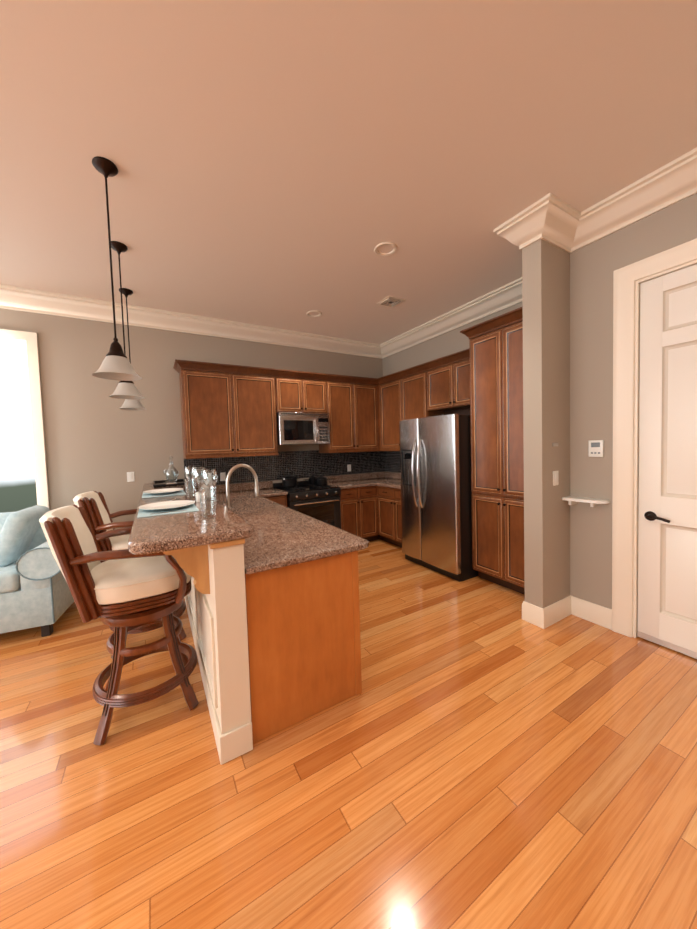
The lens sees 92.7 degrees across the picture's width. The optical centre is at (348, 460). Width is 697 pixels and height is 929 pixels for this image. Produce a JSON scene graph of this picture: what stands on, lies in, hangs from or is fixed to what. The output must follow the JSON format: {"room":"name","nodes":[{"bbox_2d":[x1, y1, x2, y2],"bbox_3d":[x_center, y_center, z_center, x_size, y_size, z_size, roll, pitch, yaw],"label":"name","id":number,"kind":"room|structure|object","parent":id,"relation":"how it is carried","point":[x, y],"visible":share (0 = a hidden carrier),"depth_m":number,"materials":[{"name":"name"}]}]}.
{"room":"kitchen","nodes":[
{"label":"kitchen","id":0,"kind":"room"},
{"bbox_2d":[0,308,384,528],"bbox_3d":[-3.275,-0.174,3.695,9.300,3.200,0.153,-3,3,-30],"label":"wall","id":1,"kind":"structure","parent":0,"point":[97,439],"depth_m":4.02,"materials":[{"name":"beige paint"}]},
{"bbox_2d":[127,472,134,481],"bbox_3d":[-2.620,0.193,3.998,0.075,0.118,0.012,-3,3,-30],"label":"light switch","id":2,"kind":"object","parent":1,"relation":"attached to","point":[130,477],"visible":1,"depth_m":4.00,"materials":[{"name":"white plastic"}]},
{"bbox_2d":[0,284,379,357],"bbox_3d":[-3.246,-1.673,3.503,9.000,0.190,0.148,-3,3,-30],"label":"crown molding","id":3,"kind":"structure","parent":1,"relation":"attached to","point":[11,297],"depth_m":4.10,"materials":[{"name":"beige paint"}]},
{"bbox_2d":[220,472,225,480],"bbox_3d":[-1.709,0.218,4.526,0.070,0.115,0.012,-3,3,-30],"label":"outlet","id":4,"kind":"object","parent":1,"relation":"attached to","point":[223,476],"visible":0.98,"depth_m":4.52,"materials":[{"name":"white plastic"}]},
{"bbox_2d":[177,361,277,456],"bbox_3d":[-1.563,-0.650,4.402,1.150,1.125,0.345,-3,3,-30],"label":"upper cabinet","id":5,"kind":"object","parent":1,"relation":"attached to","point":[228,410],"depth_m":4.22,"materials":[{"name":"brown wood"}]},
{"bbox_2d":[277,369,328,412],"bbox_3d":[-0.740,-0.974,4.878,0.780,0.570,0.345,-3,3,-30],"label":"upper cabinet","id":6,"kind":"object","parent":1,"relation":"attached to","point":[297,391],"depth_m":4.72,"materials":[{"name":"brown wood"}]},
{"bbox_2d":[276,412,329,444],"bbox_3d":[-0.695,-0.461,4.850,0.764,0.445,0.461,-3,3,-30],"label":"microwave","id":7,"kind":"object","parent":6,"relation":"attached to","point":[296,428],"visible":0.98,"depth_m":4.67,"materials":[{"name":"grey metal"}]},
{"bbox_2d":[319,374,376,452],"bbox_3d":[0.017,-0.739,5.331,0.960,1.125,0.345,-3,3,-30],"label":"upper cabinet","id":8,"kind":"object","parent":1,"relation":"attached to","point":[352,400],"depth_m":5.15,"materials":[{"name":"brown wood"}]},
{"bbox_2d":[0,539,696,928],"bbox_3d":[-1.157,1.574,0.259,9.600,0.120,8.600,-3,3,-30],"label":"floor","id":9,"kind":"structure","parent":0,"point":[478,753],"depth_m":1.46,"materials":[{"name":"brown wood"}]},
{"bbox_2d":[0,505,73,636],"bbox_3d":[-3.531,0.966,2.711,2.252,1.021,0.901,-3,3,-22],"label":"sofa","id":10,"kind":"object","parent":9,"relation":"on","point":[35,590],"visible":0.58,"depth_m":2.70,"materials":[{"name":"teal"}]},
{"bbox_2d":[39,504,198,744],"bbox_3d":[-1.290,0.852,1.944,0.698,1.196,0.711,-3,3,-30],"label":"bar stool","id":11,"kind":"object","parent":9,"relation":"on","point":[123,592],"visible":0.81,"depth_m":1.79,"materials":[{"name":"brown wood"}]},
{"bbox_2d":[73,491,185,657],"bbox_3d":[-1.706,0.833,2.651,0.698,1.196,0.711,-3,3,-30],"label":"bar stool","id":12,"kind":"object","parent":9,"relation":"on","point":[94,505],"visible":0.23,"depth_m":2.45,"materials":[{"name":"brown wood"}]},
{"bbox_2d":[163,539,252,764],"bbox_3d":[-1.429,0.875,2.892,0.344,1.056,3.150,-3,3,-30],"label":"wall","id":13,"kind":"structure","parent":9,"relation":"on","point":[215,599],"depth_m":1.61,"materials":[{"name":"beige paint"}]},
{"bbox_2d":[128,480,253,554],"bbox_3d":[-1.475,0.324,2.844,0.530,0.050,3.161,-3,3,-30],"label":"bar","id":14,"kind":"object","parent":13,"relation":"on","point":[162,533],"visible":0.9,"depth_m":1.63,"materials":[{"name":"brown stone"}]},
{"bbox_2d":[142,490,185,497],"bbox_3d":[-1.678,0.293,3.019,0.330,0.006,0.480,-3,3,-30],"label":"placemat","id":15,"kind":"object","parent":14,"relation":"on","point":[147,495],"visible":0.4,"depth_m":2.89,"materials":[{"name":"teal fabric"}]},
{"bbox_2d":[142,488,183,493],"bbox_3d":[-1.679,0.281,3.018,0.330,0.023,0.330,-3,3,-30],"label":"plate","id":16,"kind":"object","parent":15,"relation":"on","point":[164,491],"visible":1,"depth_m":3.06,"materials":[{"name":"white ceramic"}]},
{"bbox_2d":[137,504,198,517],"bbox_3d":[-1.201,0.314,2.209,0.330,0.006,0.480,-3,3,-30],"label":"placemat","id":17,"kind":"object","parent":14,"relation":"on","point":[149,513],"visible":0.46,"depth_m":2.08,"materials":[{"name":"teal fabric"}]},
{"bbox_2d":[138,500,194,509],"bbox_3d":[-1.201,0.301,2.209,0.330,0.023,0.330,-3,3,-30],"label":"plate","id":18,"kind":"object","parent":17,"relation":"on","point":[168,505],"visible":1,"depth_m":2.25,"materials":[{"name":"white ceramic"}]},
{"bbox_2d":[153,479,188,486],"bbox_3d":[-2.073,0.254,3.865,0.340,0.034,0.609,-3,3,-30],"label":"tray","id":19,"kind":"object","parent":14,"relation":"on","point":[162,483],"visible":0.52,"depth_m":3.72,"materials":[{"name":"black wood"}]},
{"bbox_2d":[165,456,178,482],"bbox_3d":[-2.042,0.100,3.836,0.140,0.318,0.175,-3,3,-30],"label":"glass decanter","id":20,"kind":"object","parent":19,"relation":"on","point":[171,471],"visible":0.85,"depth_m":3.83,"materials":[{"name":"clear glass"}]},
{"bbox_2d":[184,479,195,498],"bbox_3d":[-1.266,0.224,2.668,0.086,0.150,0.086,-3,3,-30],"label":"tumbler","id":21,"kind":"object","parent":14,"relation":"on","point":[194,489],"visible":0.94,"depth_m":2.66,"materials":[{"name":"clear glass"}]},
{"bbox_2d":[185,466,196,492],"bbox_3d":[-1.426,0.170,3.013,0.104,0.238,0.104,-3,3,-30],"label":"wine glass","id":22,"kind":"object","parent":14,"relation":"on","point":[186,473],"visible":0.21,"depth_m":3.00,"materials":[{"name":"clear glass"}]},
{"bbox_2d":[192,467,204,481],"bbox_3d":[-1.290,0.172,2.861,0.104,0.238,0.104,-3,3,-30],"label":"wine glass","id":23,"kind":"object","parent":14,"relation":"on","point":[197,472],"visible":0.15,"depth_m":2.84,"materials":[{"name":"clear glass"}]},
{"bbox_2d":[196,492,204,501],"bbox_3d":[-1.099,0.268,2.466,0.064,0.070,0.064,-3,3,-30],"label":"cup","id":24,"kind":"object","parent":14,"relation":"on","point":[197,497],"visible":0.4,"depth_m":2.44,"materials":[{"name":"white ceramic"}]},
{"bbox_2d":[193,468,207,499],"bbox_3d":[-1.135,0.181,2.558,0.104,0.238,0.104,-3,3,-30],"label":"wine glass","id":25,"kind":"object","parent":14,"relation":"on","point":[197,481],"visible":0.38,"depth_m":2.54,"materials":[{"name":"clear glass"}]},
{"bbox_2d":[198,487,215,517],"bbox_3d":[-0.801,0.236,1.897,0.096,0.165,0.096,-3,3,-30],"label":"tumbler","id":26,"kind":"object","parent":14,"relation":"on","point":[205,513],"visible":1,"depth_m":1.88,"materials":[{"name":"clear glass"}]},
{"bbox_2d":[202,469,217,502],"bbox_3d":[-0.999,0.183,2.406,0.104,0.238,0.104,-3,3,-30],"label":"wine glass","id":27,"kind":"object","parent":14,"relation":"on","point":[208,480],"visible":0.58,"depth_m":2.39,"materials":[{"name":"clear glass"}]},
{"bbox_2d":[264,495,286,506],"bbox_3d":[-1.160,0.888,4.522,0.493,0.872,0.615,-3,3,-30],"label":"base cabinet","id":28,"kind":"object","parent":9,"relation":"on","point":[282,500],"depth_m":4.32,"materials":[{"name":"brown wood"}]},
{"bbox_2d":[245,481,284,491],"bbox_3d":[-1.120,0.380,4.517,0.382,0.139,0.641,-3,3,-30],"label":"countertop","id":29,"kind":"structure","parent":28,"relation":"on","point":[265,484],"depth_m":4.81,"materials":[{"name":"brown stone"}]},
{"bbox_2d":[213,483,368,574],"bbox_3d":[-0.972,0.435,3.152,0.750,0.139,3.146,-3,3,-30],"label":"countertop","id":30,"kind":"structure","parent":28,"relation":"on","point":[283,536],"depth_m":2.18,"materials":[{"name":"brown stone"}]},
{"bbox_2d":[201,473,212,493],"bbox_3d":[-1.758,0.287,4.121,0.150,0.318,0.150,-3,3,-30],"label":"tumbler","id":31,"kind":"object","parent":30,"relation":"on","point":[205,486],"visible":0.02,"depth_m":4.08,"materials":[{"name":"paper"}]},
{"bbox_2d":[226,464,258,507],"bbox_3d":[-0.851,0.253,2.674,0.276,0.458,0.108,-3,3,-30],"label":"faucet","id":32,"kind":"object","parent":30,"relation":"on","point":[250,468],"visible":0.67,"depth_m":2.66,"materials":[{"name":"silver metal"}]},
{"bbox_2d":[245,551,361,743],"bbox_3d":[-0.331,0.972,2.019,0.654,0.872,0.460,-3,3,-30],"label":"base cabinet","id":33,"kind":"object","parent":9,"relation":"on","point":[303,634],"depth_m":1.80,"materials":[{"name":"brown wood"}]},
{"bbox_2d":[273,480,340,528],"bbox_3d":[-0.589,0.807,4.790,0.760,0.975,0.725,-3,3,-30],"label":"range","id":34,"kind":"object","parent":9,"relation":"on","point":[320,503],"visible":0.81,"depth_m":4.56,"materials":[{"name":"black metal"}]},
{"bbox_2d":[282,474,296,486],"bbox_3d":[-0.849,0.281,4.743,0.283,0.182,0.350,-3,3,-30],"label":"pot","id":35,"kind":"object","parent":34,"relation":"on","point":[289,481],"visible":1,"depth_m":4.73,"materials":[{"name":"black metal"}]},
{"bbox_2d":[303,475,316,483],"bbox_3d":[-0.575,0.284,4.945,0.297,0.142,0.210,-3,3,-30],"label":"pot","id":36,"kind":"object","parent":34,"relation":"on","point":[311,480],"visible":0.79,"depth_m":4.95,"materials":[{"name":"black metal"}]},
{"bbox_2d":[315,475,335,485],"bbox_3d":[-0.342,0.280,4.709,0.192,0.157,0.342,-3,3,-30],"label":"pot","id":37,"kind":"object","parent":34,"relation":"on","point":[320,481],"visible":1,"depth_m":4.71,"materials":[{"name":"black metal"}]},
{"bbox_2d":[340,486,376,541],"bbox_3d":[0.007,0.823,5.208,0.679,0.872,0.615,-3,3,-30],"label":"base cabinet","id":38,"kind":"object","parent":9,"relation":"on","point":[358,505],"depth_m":4.95,"materials":[{"name":"brown wood"}]},
{"bbox_2d":[325,473,376,488],"bbox_3d":[-0.014,0.318,5.167,0.650,0.139,0.641,-3,3,-30],"label":"countertop","id":39,"kind":"structure","parent":38,"relation":"on","point":[352,480],"depth_m":5.36,"materials":[{"name":"brown stone"}]},
{"bbox_2d":[365,472,400,488],"bbox_3d":[0.741,0.295,5.156,0.642,0.139,1.428,-3,3,-30],"label":"countertop","id":40,"kind":"structure","parent":38,"relation":"on","point":[386,479],"depth_m":5.55,"materials":[{"name":"brown stone"}]},
{"bbox_2d":[377,486,401,547],"bbox_3d":[0.919,0.807,4.929,0.616,0.872,0.830,-3,3,-30],"label":"base cabinet","id":41,"kind":"object","parent":9,"relation":"on","point":[389,519],"depth_m":4.88,"materials":[{"name":"brown wood"}]},
{"bbox_2d":[399,414,477,581],"bbox_3d":[1.214,0.378,4.068,0.885,1.787,0.910,-3,3,-30],"label":"refrigerator","id":42,"kind":"object","parent":9,"relation":"on","point":[436,492],"visible":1,"depth_m":3.69,"materials":[{"name":"silver metal"}]},
{"bbox_2d":[460,307,524,594],"bbox_3d":[1.726,-0.052,3.414,0.677,2.672,0.820,-3,3,-30],"label":"pantry cabinet","id":43,"kind":"object","parent":9,"relation":"on","point":[496,410],"visible":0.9,"depth_m":3.29,"materials":[{"name":"brown wood"}]},
{"bbox_2d":[0,0,696,343],"bbox_3d":[-1.258,-1.741,0.114,9.600,0.120,8.600,-3,3,-30],"label":"ceiling","id":44,"kind":"structure","parent":0,"point":[286,164],"depth_m":1.86,"materials":[{"name":"beige paint"}]},
{"bbox_2d":[92,156,141,380],"bbox_3d":[-1.428,-1.135,2.003,0.252,1.244,0.252,-3,3,-30],"label":"pendant light","id":45,"kind":"object","parent":44,"relation":"hanging from","point":[116,365],"visible":1,"depth_m":1.99,"materials":[{"name":"white glass"}]},
{"bbox_2d":[109,241,144,399],"bbox_3d":[-1.880,-1.155,2.770,0.252,1.244,0.252,-3,3,-30],"label":"pendant light","id":46,"kind":"object","parent":44,"relation":"hanging from","point":[126,389],"visible":0.75,"depth_m":2.75,"materials":[{"name":"white glass"}]},
{"bbox_2d":[119,288,146,409],"bbox_3d":[-2.332,-1.175,3.536,0.252,1.244,0.252,-3,3,-30],"label":"pendant light","id":47,"kind":"object","parent":44,"relation":"hanging from","point":[130,404],"visible":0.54,"depth_m":3.51,"materials":[{"name":"white glass"}]},
{"bbox_2d":[306,310,321,316],"bbox_3d":[-0.441,-1.916,4.260,0.200,0.082,0.200,-3,3,-30],"label":"recessed light","id":48,"kind":"object","parent":44,"relation":"in","point":[319,312],"visible":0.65,"depth_m":4.24,"materials":[{"name":"beige paint"}]},
{"bbox_2d":[374,242,396,255],"bbox_3d":[0.325,-1.880,2.901,0.200,0.082,0.200,-3,3,-30],"label":"recessed light","id":49,"kind":"object","parent":44,"relation":"in","point":[393,251],"visible":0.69,"depth_m":2.90,"materials":[{"name":"beige paint"}]},
{"bbox_2d":[377,295,404,307],"bbox_3d":[0.507,-1.895,3.972,0.250,0.016,0.250,-3,3,-30],"label":"ceiling vent","id":50,"kind":"object","parent":44,"relation":"in","point":[390,301],"visible":1,"depth_m":3.95,"materials":[{"name":"white metal"}]},
{"bbox_2d":[382,302,521,472],"bbox_3d":[1.504,-0.358,4.584,0.153,3.200,3.165,-3,3,-30],"label":"wall","id":51,"kind":"structure","parent":0,"point":[448,343],"depth_m":4.92,"materials":[{"name":"beige paint"}]},
{"bbox_2d":[377,363,444,448],"bbox_3d":[0.910,-0.753,5.037,0.371,1.125,1.105,-3,3,-30],"label":"upper cabinet","id":52,"kind":"object","parent":51,"relation":"attached to","point":[401,394],"depth_m":5.00,"materials":[{"name":"brown wood"}]},
{"bbox_2d":[425,349,469,412],"bbox_3d":[1.428,-0.981,4.160,0.345,0.625,0.921,-3,3,-30],"label":"upper cabinet","id":53,"kind":"object","parent":51,"relation":"attached to","point":[447,379],"depth_m":4.16,"materials":[{"name":"brown wood"}]},
{"bbox_2d":[380,277,521,358],"bbox_3d":[1.369,-1.851,4.380,0.148,0.190,3.015,-3,3,-30],"label":"crown molding","id":54,"kind":"structure","parent":51,"relation":"attached to","point":[510,294],"depth_m":4.27,"materials":[{"name":"beige paint"}]},
{"bbox_2d":[522,239,569,607],"bbox_3d":[1.935,-0.298,2.916,1.105,3.200,0.150,-3,3,-30],"label":"column","id":55,"kind":"structure","parent":0,"point":[546,333],"depth_m":2.65,"materials":[{"name":"beige paint"}]},
{"bbox_2d":[493,215,531,250],"bbox_3d":[1.625,-1.793,2.858,0.953,0.190,0.163,-3,3,-30],"label":"crown molding","id":56,"kind":"structure","parent":55,"relation":"attached to","point":[512,230],"depth_m":2.60,"materials":[{"name":"beige paint"}]},
{"bbox_2d":[522,601,539,620],"bbox_3d":[1.583,1.239,2.844,0.311,0.155,0.016,-3,3,-30],"label":"baseboard","id":57,"kind":"structure","parent":55,"relation":"attached to","point":[529,611],"depth_m":2.72,"materials":[{"name":"beige paint"}]},
{"bbox_2d":[524,193,583,247],"bbox_3d":[1.535,-1.773,2.478,0.413,0.190,0.163,-3,3,-30],"label":"crown molding","id":58,"kind":"structure","parent":55,"relation":"attached to","point":[552,219],"depth_m":2.48,"materials":[{"name":"beige paint"}]},
{"bbox_2d":[553,471,558,485],"bbox_3d":[1.673,0.141,2.678,0.075,0.118,0.012,-3,3,-30],"label":"light switch","id":59,"kind":"object","parent":55,"relation":"attached to","point":[555,478],"visible":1,"depth_m":2.67,"materials":[{"name":"white plastic"}]},
{"bbox_2d":[540,595,573,628],"bbox_3d":[1.719,1.240,2.732,0.431,0.155,0.016,-3,3,-30],"label":"baseboard","id":60,"kind":"structure","parent":55,"relation":"attached to","point":[549,615],"depth_m":2.71,"materials":[{"name":"beige paint"}]},
{"bbox_2d":[570,193,696,608],"bbox_3d":[3.108,-0.242,0.802,0.150,3.200,4.685,-3,3,-30],"label":"wall","id":61,"kind":"structure","parent":0,"point":[594,265],"depth_m":2.61,"materials":[{"name":"beige paint"}]},
{"bbox_2d":[562,496,609,506],"bbox_3d":[1.892,0.334,2.654,0.124,0.062,0.284,-3,3,-30],"label":"wall shelf","id":62,"kind":"object","parent":61,"relation":"attached to","point":[573,500],"visible":1,"depth_m":2.62,"materials":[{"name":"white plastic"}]},
{"bbox_2d":[589,440,603,456],"bbox_3d":[1.949,-0.095,2.615,0.024,0.130,0.100,-3,3,-30],"label":"thermostat","id":63,"kind":"object","parent":61,"relation":"attached to","point":[596,448],"visible":1,"depth_m":2.60,"materials":[{"name":"white plastic"}]},
{"bbox_2d":[560,147,696,252],"bbox_3d":[2.933,-1.736,0.661,0.150,0.190,4.685,-3,3,-30],"label":"crown molding","id":64,"kind":"structure","parent":61,"relation":"attached to","point":[675,181],"depth_m":2.25,"materials":[{"name":"beige paint"}]},
{"bbox_2d":[612,238,696,637],"bbox_3d":[2.361,-0.034,2.053,0.170,2.719,1.160,-3,3,-30],"label":"door frame","id":65,"kind":"structure","parent":61,"relation":"attached to","point":[628,280],"depth_m":2.44,"materials":[{"name":"beige paint"}]},
{"bbox_2d":[637,264,696,658],"bbox_3d":[2.335,0.033,2.033,0.103,2.567,0.890,-3,3,-30],"label":"entry door","id":66,"kind":"structure","parent":61,"relation":"in","point":[667,565],"depth_m":2.28,"materials":[{"name":"white paint"}]},
{"bbox_3d":[-5.146,0.137,-2.129,0.150,3.200,8.300,-3,3,-30],"label":"wall","id":67,"kind":"structure","parent":0,"visible":0},
{"bbox_2d":[0,329,48,512],"bbox_3d":[-4.540,0.001,2.851,2.930,2.580,0.029,-3,3,-30],"label":"window","id":68,"kind":"structure","parent":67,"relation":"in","point":[23,477],"depth_m":3.47,"materials":[{"name":"white glass"}]}
]}

